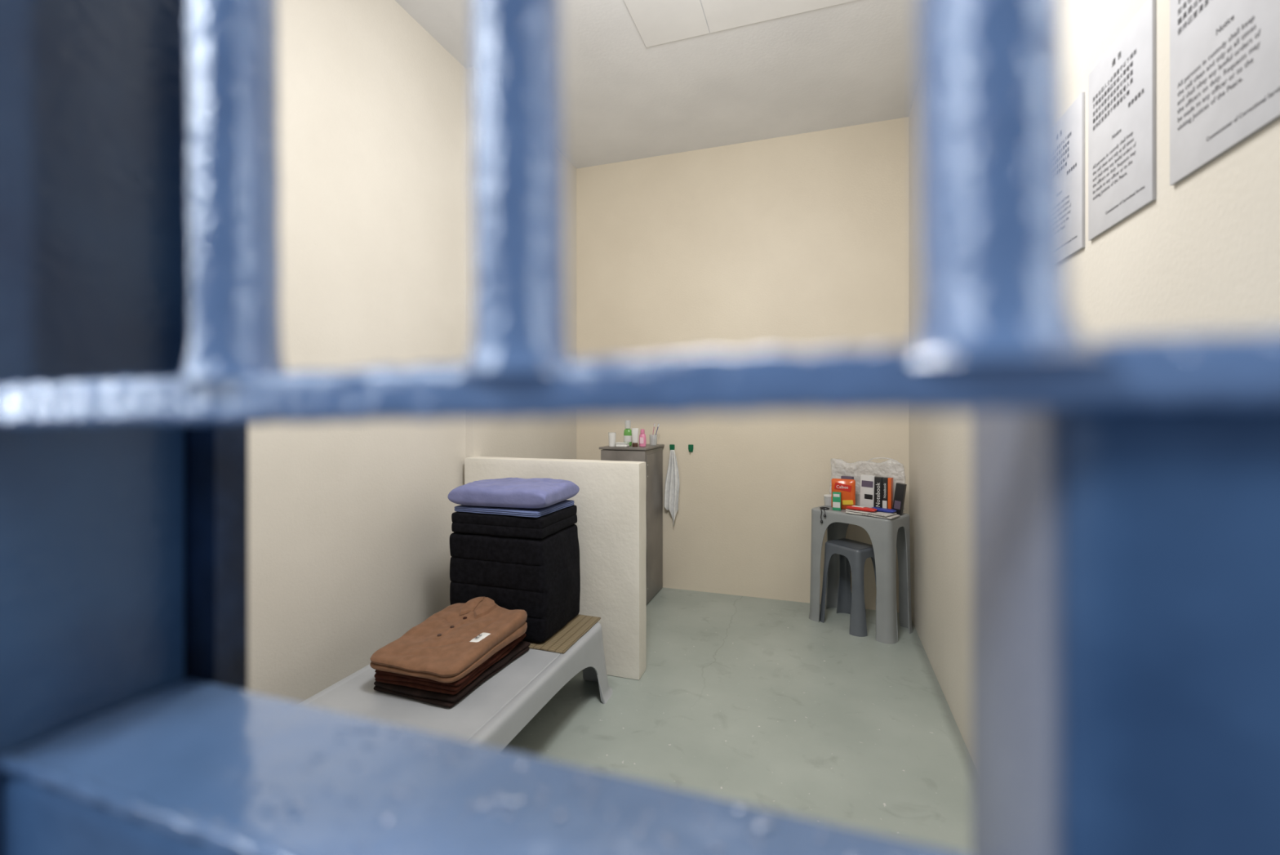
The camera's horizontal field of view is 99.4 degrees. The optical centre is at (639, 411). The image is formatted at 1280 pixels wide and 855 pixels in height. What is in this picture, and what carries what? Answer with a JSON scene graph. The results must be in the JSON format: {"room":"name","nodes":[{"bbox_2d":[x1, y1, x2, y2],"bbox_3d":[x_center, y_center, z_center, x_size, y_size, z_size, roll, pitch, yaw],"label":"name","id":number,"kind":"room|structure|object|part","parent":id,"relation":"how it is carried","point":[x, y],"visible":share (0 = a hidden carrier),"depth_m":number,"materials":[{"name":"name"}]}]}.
{"room":"prison interior","nodes":[
{"label":"prison interior","id":0,"kind":"room"},
{"bbox_2d":[248,0,576,702],"bbox_3d":[-1.204,-0.310,2.618,0.175,3.320,3.822,0,0,18],"label":"wall","id":1,"kind":"structure","parent":0,"point":[349,523],"depth_m":2.42,"materials":[{"name":"beige paint"}]},
{"bbox_2d":[464,456,646,679],"bbox_3d":[-0.478,0.805,2.947,1.042,1.092,0.122,0,0,18],"label":"wall partition","id":2,"kind":"structure","parent":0,"point":[610,500],"depth_m":2.78,"materials":[{"name":"paint"}]},
{"bbox_2d":[394,0,916,168],"bbox_3d":[0.029,-2.020,2.269,2.734,0.100,3.942,0,0,18],"label":"ceiling","id":3,"kind":"structure","parent":0,"point":[851,63],"depth_m":3.17,"materials":[{"name":"white paint"}]},
{"bbox_2d":[623,0,709,47],"bbox_3d":[-0.009,-1.968,2.260,0.345,0.006,1.300,0,0,18],"label":"ceiling light","id":4,"kind":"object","parent":3,"relation":"attached to","point":[658,22],"depth_m":2.72,"materials":[{"name":"paint"}]},
{"bbox_2d":[701,0,857,33],"bbox_3d":[0.660,-1.968,2.036,1.055,0.006,1.300,0,0,18],"label":"ceiling light","id":5,"kind":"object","parent":3,"relation":"attached to","point":[720,15],"depth_m":2.65,"materials":[{"name":"paint"}]},
{"bbox_2d":[503,586,973,854],"bbox_3d":[0.014,1.400,2.227,2.734,0.100,4.032,0,0,18],"label":"floor","id":6,"kind":"structure","parent":0,"point":[760,702],"depth_m":2.34,"materials":[{"name":"green paint"}]},
{"bbox_2d":[300,622,612,748],"bbox_3d":[-0.815,1.187,1.897,0.854,0.335,1.944,0,0,18],"label":"bed","id":7,"kind":"object","parent":6,"relation":"on","point":[498,708],"visible":0.33,"depth_m":1.95,"materials":[{"name":"grey plastic"}]},
{"bbox_2d":[373,640,530,707],"bbox_3d":[-0.726,1.001,2.153,0.367,0.036,0.510,0,0,20],"label":"trousers","id":8,"kind":"object","parent":7,"relation":"on","point":[441,699],"visible":0.35,"depth_m":1.95,"materials":[{"name":"fabric"}]},
{"bbox_2d":[373,632,526,694],"bbox_3d":[-0.729,0.957,2.154,0.365,0.052,0.506,0,0,17],"label":"sweater","id":9,"kind":"object","parent":8,"relation":"on","point":[454,687],"visible":0.31,"depth_m":1.94,"materials":[{"name":"brown fabric"}]},
{"bbox_2d":[369,596,527,682],"bbox_3d":[-0.731,0.871,2.151,0.401,0.118,0.533,0,0,20],"label":"shirt","id":10,"kind":"object","parent":9,"relation":"on","point":[457,638],"visible":1,"depth_m":2.07,"materials":[{"name":"brown fabric"}]},
{"bbox_2d":[521,613,600,653],"bbox_3d":[-0.527,1.016,2.570,0.573,0.008,0.414,0,0,18],"label":"mat","id":11,"kind":"object","parent":7,"relation":"on","point":[566,637],"visible":0.24,"depth_m":2.45,"materials":[{"name":"beige wicker"}]},
{"bbox_2d":[449,524,580,643],"bbox_3d":[-0.581,0.784,2.600,0.515,0.455,0.387,0,0,18],"label":"mattress","id":12,"kind":"object","parent":11,"relation":"on","point":[540,577],"visible":0.64,"depth_m":2.43,"materials":[{"name":"black fabric"}]},
{"bbox_2d":[451,504,577,538],"bbox_3d":[-0.590,0.509,2.602,0.476,0.092,0.386,0,0,18],"label":"blanket","id":13,"kind":"object","parent":12,"relation":"on","point":[540,527],"visible":0.61,"depth_m":2.43,"materials":[{"name":"black fabric"}]},
{"bbox_2d":[453,499,574,517],"bbox_3d":[-0.591,0.450,2.598,0.449,0.026,0.365,0,0,20],"label":"sheet","id":14,"kind":"object","parent":13,"relation":"on","point":[522,512],"visible":0.52,"depth_m":2.45,"materials":[{"name":"blue fabric"}]},
{"bbox_2d":[448,477,579,508],"bbox_3d":[-0.592,0.383,2.597,0.493,0.112,0.376,-1,0,17],"label":"pillow","id":15,"kind":"object","parent":14,"relation":"on","point":[510,492],"visible":1,"depth_m":2.46,"materials":[{"name":"purple fabric"}]},
{"bbox_3d":[-0.202,1.256,2.619,0.141,0.197,0.278,0,0,-20],"label":"leg","id":16,"kind":"part","parent":7,"relation":"part of","materials":[{"name":"grey plastic"}]},
{"bbox_2d":[599,443,664,604],"bbox_3d":[-0.052,0.795,3.998,0.350,1.090,0.460,0,0,18],"label":"cabinet","id":17,"kind":"object","parent":6,"relation":"on","point":[652,455],"visible":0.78,"depth_m":3.87,"materials":[{"name":"brown metal"}]},
{"bbox_2d":[608,431,616,446],"bbox_3d":[-0.200,0.200,3.895,0.060,0.100,0.060,0,0,18],"label":"plastic cup","id":18,"kind":"object","parent":17,"relation":"on","point":[611,435],"visible":1,"depth_m":3.87,"materials":[{"name":"white plastic"}]},
{"bbox_2d":[615,441,629,447],"bbox_3d":[-0.124,0.233,3.838,0.088,0.034,0.063,0,0,18],"label":"soap dish","id":19,"kind":"object","parent":17,"relation":"on","point":[620,444],"visible":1,"depth_m":3.81,"materials":[{"name":"white plastic"}]},
{"bbox_3d":[-0.124,0.223,3.838,0.088,0.014,0.063,0,0,18],"label":"dish lid","id":20,"kind":"part","parent":19,"relation":"part of","materials":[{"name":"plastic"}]},
{"bbox_3d":[-0.124,0.239,3.838,0.085,0.020,0.060,0,0,18],"label":"dish","id":21,"kind":"part","parent":19,"relation":"part of","materials":[{"name":"white plastic"}]},
{"bbox_2d":[623,420,631,445],"bbox_3d":[-0.089,0.157,3.974,0.063,0.186,0.044,0,0,18],"label":"shampoo bottle","id":22,"kind":"object","parent":17,"relation":"on","point":[628,432],"visible":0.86,"depth_m":3.96,"materials":[{"name":"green plastic"}]},
{"bbox_3d":[-0.052,0.258,3.998,0.350,0.016,0.460,0,0,18],"label":"panel","id":23,"kind":"part","parent":17,"relation":"part of","materials":[{"name":"brown metal"}]},
{"bbox_2d":[631,427,638,446],"bbox_3d":[-0.035,0.183,3.871,0.054,0.132,0.032,0,0,18],"label":"tube","id":24,"kind":"object","parent":17,"relation":"on","point":[634,430],"visible":1,"depth_m":3.86,"materials":[{"name":"white plastic"}]},
{"bbox_2d":[639,428,646,446],"bbox_3d":[0.018,0.186,3.874,0.054,0.126,0.038,0,0,18],"label":"lotion bottle","id":25,"kind":"object","parent":17,"relation":"on","point":[642,440],"visible":1,"depth_m":3.86,"materials":[{"name":"pink plastic"}]},
{"bbox_2d":[648,434,657,444],"bbox_3d":[0.099,0.210,4.037,0.063,0.078,0.063,0,0,18],"label":"tumbler","id":26,"kind":"object","parent":17,"relation":"on","point":[653,438],"visible":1,"depth_m":4.01,"materials":[{"name":"plastic"}]},
{"bbox_3d":[0.107,0.800,3.945,0.006,1.000,0.390,0,0,18],"label":"door","id":27,"kind":"part","parent":17,"relation":"part of","materials":[{"name":"brown metal"}]},
{"bbox_2d":[819,537,876,636],"bbox_3d":[1.343,1.095,3.452,0.278,0.512,0.348,0,0,-30],"label":"stool","id":28,"kind":"object","parent":6,"relation":"on","point":[853,554],"visible":0.87,"depth_m":3.38,"materials":[{"name":"grey plastic"}]},
{"bbox_3d":[1.190,1.169,3.520,0.057,0.365,0.102,0,0,12],"label":"leg","id":29,"kind":"part","parent":28,"relation":"part of","materials":[{"name":"grey plastic"}]},
{"bbox_3d":[1.364,1.169,3.619,0.102,0.365,0.057,0,0,19],"label":"leg","id":30,"kind":"part","parent":28,"relation":"part of","materials":[{"name":"grey plastic"}]},
{"bbox_3d":[1.343,0.912,3.452,0.214,0.148,0.284,0,0,-29],"label":"seat","id":31,"kind":"part","parent":28,"relation":"part of","materials":[{"name":"grey plastic"}]},
{"bbox_3d":[1.322,1.169,3.286,0.102,0.365,0.057,0,0,19],"label":"leg","id":32,"kind":"part","parent":28,"relation":"part of","materials":[{"name":"grey plastic"}]},
{"bbox_3d":[1.496,1.169,3.385,0.057,0.365,0.102,0,0,12],"label":"leg","id":33,"kind":"part","parent":28,"relation":"part of","materials":[{"name":"grey plastic"}]},
{"bbox_2d":[808,505,912,644],"bbox_3d":[1.393,0.990,3.452,0.336,0.721,0.560,0,0,-42],"label":"table","id":34,"kind":"object","parent":6,"relation":"on","point":[887,535],"visible":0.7,"depth_m":3.33,"materials":[{"name":"grey plastic"}]},
{"bbox_3d":[1.137,1.086,3.539,0.065,0.529,0.133,0,0,-4],"label":"leg","id":35,"kind":"part","parent":34,"relation":"part of","materials":[{"name":"grey plastic"}]},
{"bbox_2d":[819,506,829,523],"bbox_3d":[1.181,0.664,3.494,0.058,0.096,0.085,0,0,38],"label":"earphones","id":36,"kind":"object","parent":34,"relation":"hanging from","point":[824,508],"visible":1,"depth_m":3.48,"materials":[{"name":"black plastic"}]},
{"bbox_2d":[823,493,831,506],"bbox_3d":[1.271,0.593,3.635,0.080,0.072,0.080,0,0,18],"label":"container","id":37,"kind":"object","parent":34,"relation":"on","point":[827,497],"visible":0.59,"depth_m":3.61,"materials":[{"name":"plastic"}]},
{"bbox_3d":[1.271,0.563,3.635,0.080,0.012,0.080,0,0,18],"label":"lid","id":38,"kind":"part","parent":37,"relation":"part of","materials":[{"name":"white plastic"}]},
{"bbox_3d":[1.338,1.086,3.717,0.133,0.529,0.065,0,0,11],"label":"leg","id":39,"kind":"part","parent":34,"relation":"part of","materials":[{"name":"grey plastic"}]},
{"bbox_2d":[832,491,841,510],"bbox_3d":[1.260,0.572,3.474,0.050,0.115,0.029,0,0,28],"label":"box","id":40,"kind":"object","parent":34,"relation":"on","point":[837,495],"visible":1,"depth_m":3.46,"materials":[{"name":"green cardboard"}]},
{"bbox_3d":[1.253,0.594,3.462,0.044,0.035,0.001,0,0,28],"label":"printed panel","id":41,"kind":"part","parent":40,"relation":"part of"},
{"bbox_2d":[831,478,855,509],"bbox_3d":[1.311,0.531,3.499,0.147,0.195,0.050,0,0,28],"label":"snack bag","id":42,"kind":"object","parent":34,"relation":"on","point":[846,486],"visible":0.86,"depth_m":3.47,"materials":[{"name":"orange plastic"}]},
{"bbox_3d":[1.301,0.484,3.480,0.100,0.042,0.004,10,5,28],"label":"printed panel","id":43,"kind":"part","parent":42,"relation":"part of","materials":[{"name":"red plastic"}]},
{"bbox_3d":[1.327,0.579,3.465,0.065,0.030,0.004,-7,-3,28],"label":"printed panel","id":44,"kind":"part","parent":42,"relation":"part of","materials":[{"name":"yellow plastic"}]},
{"bbox_2d":[840,475,853,479],"bbox_3d":[1.362,0.527,3.565,0.031,0.205,0.075,0,0,-44],"label":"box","id":45,"kind":"object","parent":34,"relation":"on","point":[842,477],"visible":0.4,"depth_m":3.55,"materials":[{"name":"purple cardboard"}]},
{"bbox_2d":[859,474,875,507],"bbox_3d":[1.451,0.515,3.455,0.085,0.225,0.036,2,2,42],"label":"book","id":46,"kind":"object","parent":34,"relation":"on","point":[867,481],"visible":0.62,"depth_m":3.44,"materials":[{"name":"white paper"}]},
{"bbox_3d":[1.441,0.458,3.441,0.070,0.040,0.001,2,2,42],"label":"printed panel","id":47,"kind":"part","parent":46,"relation":"part of","materials":[{"name":"purple paper"}]},
{"bbox_3d":[1.446,0.538,3.436,0.050,0.030,0.001,2,2,42],"label":"printed panel","id":48,"kind":"part","parent":46,"relation":"part of","materials":[{"name":"black paper"}]},
{"bbox_2d":[845,511,900,519],"bbox_3d":[1.415,0.622,3.306,0.131,0.012,0.281,0,0,-43],"label":"newspaper","id":49,"kind":"object","parent":34,"relation":"on","point":[894,516],"visible":0.53,"depth_m":3.24,"materials":[{"name":"white paper"}]},
{"bbox_2d":[845,508,896,516],"bbox_3d":[1.408,0.610,3.312,0.128,0.012,0.262,0,0,-38],"label":"newspaper","id":50,"kind":"object","parent":49,"relation":"on","point":[875,513],"visible":0.63,"depth_m":3.25,"materials":[{"name":"white paper"}]},
{"bbox_2d":[846,505,877,511],"bbox_3d":[1.355,0.592,3.318,0.175,0.023,0.050,0,0,44],"label":"snack packet","id":51,"kind":"object","parent":50,"relation":"on","point":[851,507],"visible":1,"depth_m":3.30,"materials":[{"name":"red plastic"}]},
{"bbox_2d":[871,506,896,512],"bbox_3d":[1.468,0.594,3.285,0.050,0.019,0.150,0,0,-44],"label":"snack packet","id":52,"kind":"object","parent":50,"relation":"on","point":[882,509],"visible":0.87,"depth_m":3.26,"materials":[{"name":"blue plastic"}]},
{"bbox_2d":[874,475,884,507],"bbox_3d":[1.498,0.519,3.401,0.044,0.220,0.046,0,0,42],"label":"book","id":53,"kind":"object","parent":34,"relation":"on","point":[877,480],"visible":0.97,"depth_m":3.38,"materials":[{"name":"black paper"}]},
{"bbox_2d":[882,476,888,508],"bbox_3d":[1.526,0.519,3.369,0.032,0.220,0.046,0,0,42],"label":"book","id":54,"kind":"object","parent":34,"relation":"on","point":[885,480],"visible":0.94,"depth_m":3.35,"materials":[{"name":"black paper"}]},
{"bbox_3d":[1.511,0.579,3.353,0.026,0.060,0.001,0,0,42],"label":"printed panel","id":55,"kind":"part","parent":54,"relation":"part of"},
{"bbox_3d":[1.449,1.086,3.187,0.133,0.529,0.065,0,0,11],"label":"leg","id":56,"kind":"part","parent":34,"relation":"part of","materials":[{"name":"grey plastic"}]},
{"bbox_2d":[888,477,893,508],"bbox_3d":[1.546,0.518,3.348,0.020,0.222,0.045,0,0,42],"label":"book","id":57,"kind":"object","parent":34,"relation":"on","point":[890,479],"visible":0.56,"depth_m":3.33,"materials":[{"name":"orange paper"}]},
{"bbox_2d":[892,482,906,515],"bbox_3d":[1.581,0.532,3.309,0.074,0.194,0.041,0,0,44],"label":"book","id":58,"kind":"object","parent":34,"relation":"on","point":[900,488],"visible":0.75,"depth_m":3.29,"materials":[{"name":"black paper"}]},
{"bbox_3d":[1.564,0.567,3.298,0.036,0.050,0.001,10,7,44],"label":"printed panel","id":59,"kind":"part","parent":58,"relation":"part of","materials":[{"name":"purple paper"}]},
{"bbox_3d":[1.650,1.086,3.365,0.065,0.529,0.133,0,0,-4],"label":"leg","id":60,"kind":"part","parent":34,"relation":"part of","materials":[{"name":"grey plastic"}]},
{"bbox_2d":[576,116,908,612],"bbox_3d":[0.635,-0.310,4.082,2.734,3.320,0.120,0,0,18],"label":"wall","id":61,"kind":"structure","parent":0,"point":[799,242],"depth_m":3.95,"materials":[{"name":"beige paint"}]},
{"bbox_2d":[664,449,679,525],"bbox_3d":[0.243,0.578,4.108,0.118,0.578,0.040,0,0,18],"label":"towel","id":62,"kind":"object","parent":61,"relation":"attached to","point":[671,488],"visible":1,"depth_m":4.10,"materials":[{"name":"white fabric"}]},
{"bbox_2d":[669,444,675,449],"bbox_3d":[0.240,0.279,4.128,0.040,0.059,0.042,0,0,18],"label":"wall hook","id":63,"kind":"object","parent":61,"relation":"attached to","point":[672,446],"visible":0.82,"depth_m":4.14,"materials":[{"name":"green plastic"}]},
{"bbox_2d":[688,444,693,452],"bbox_3d":[0.379,0.277,4.082,0.040,0.059,0.042,0,0,18],"label":"wall hook","id":64,"kind":"object","parent":61,"relation":"attached to","point":[690,446],"visible":1,"depth_m":4.09,"materials":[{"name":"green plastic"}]},
{"bbox_2d":[908,0,1279,758],"bbox_3d":[1.249,-0.310,1.798,0.120,3.320,3.822,0,0,18],"label":"wall","id":65,"kind":"structure","parent":0,"point":[1203,256],"depth_m":1.06,"materials":[{"name":"beige paint"}]},
{"bbox_2d":[1066,91,1084,257],"bbox_3d":[1.022,-0.537,1.317,0.006,0.345,0.238,0,0,18],"label":"poster","id":66,"kind":"object","parent":65,"relation":"attached to","point":[1075,114],"visible":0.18,"depth_m":1.23,"materials":[{"name":"white paper"}]},
{"bbox_2d":[1088,0,1155,240],"bbox_3d":[0.936,-0.550,1.062,0.006,0.360,0.240,0,0,18],"label":"poster","id":67,"kind":"object","parent":65,"relation":"attached to","point":[1122,85],"visible":1,"depth_m":1.04,"materials":[{"name":"white paper"}]},
{"bbox_2d":[1169,0,1279,186],"bbox_3d":[0.841,-0.562,0.776,0.006,0.375,0.262,0,0,18],"label":"poster","id":68,"kind":"object","parent":65,"relation":"attached to","point":[1224,55],"visible":1,"depth_m":0.79,"materials":[{"name":"white paper"}]},
{"bbox_3d":[-0.584,-0.310,0.438,2.494,3.320,0.080,0,0,19],"label":"wall","id":69,"kind":"structure","parent":0,"visible":0},
{"bbox_2d":[0,0,1279,854],"bbox_3d":[0.086,0.273,0.130,0.910,2.155,0.106,0,0,18],"label":"door","id":70,"kind":"structure","parent":69,"relation":"in","point":[1126,491],"depth_m":0.15,"materials":[{"name":"blue paint"}]},
{"bbox_3d":[0.100,0.273,0.172,0.910,2.155,0.016,0,0,18],"label":"frame","id":71,"kind":"part","parent":70,"relation":"part of","materials":[{"name":"blue paint"}]},
{"bbox_3d":[-0.074,0.133,0.183,0.343,0.006,0.069,0,0,18],"label":"hatch sill","id":72,"kind":"part","parent":70,"relation":"part of","materials":[{"name":"blue paint"}]}
]}

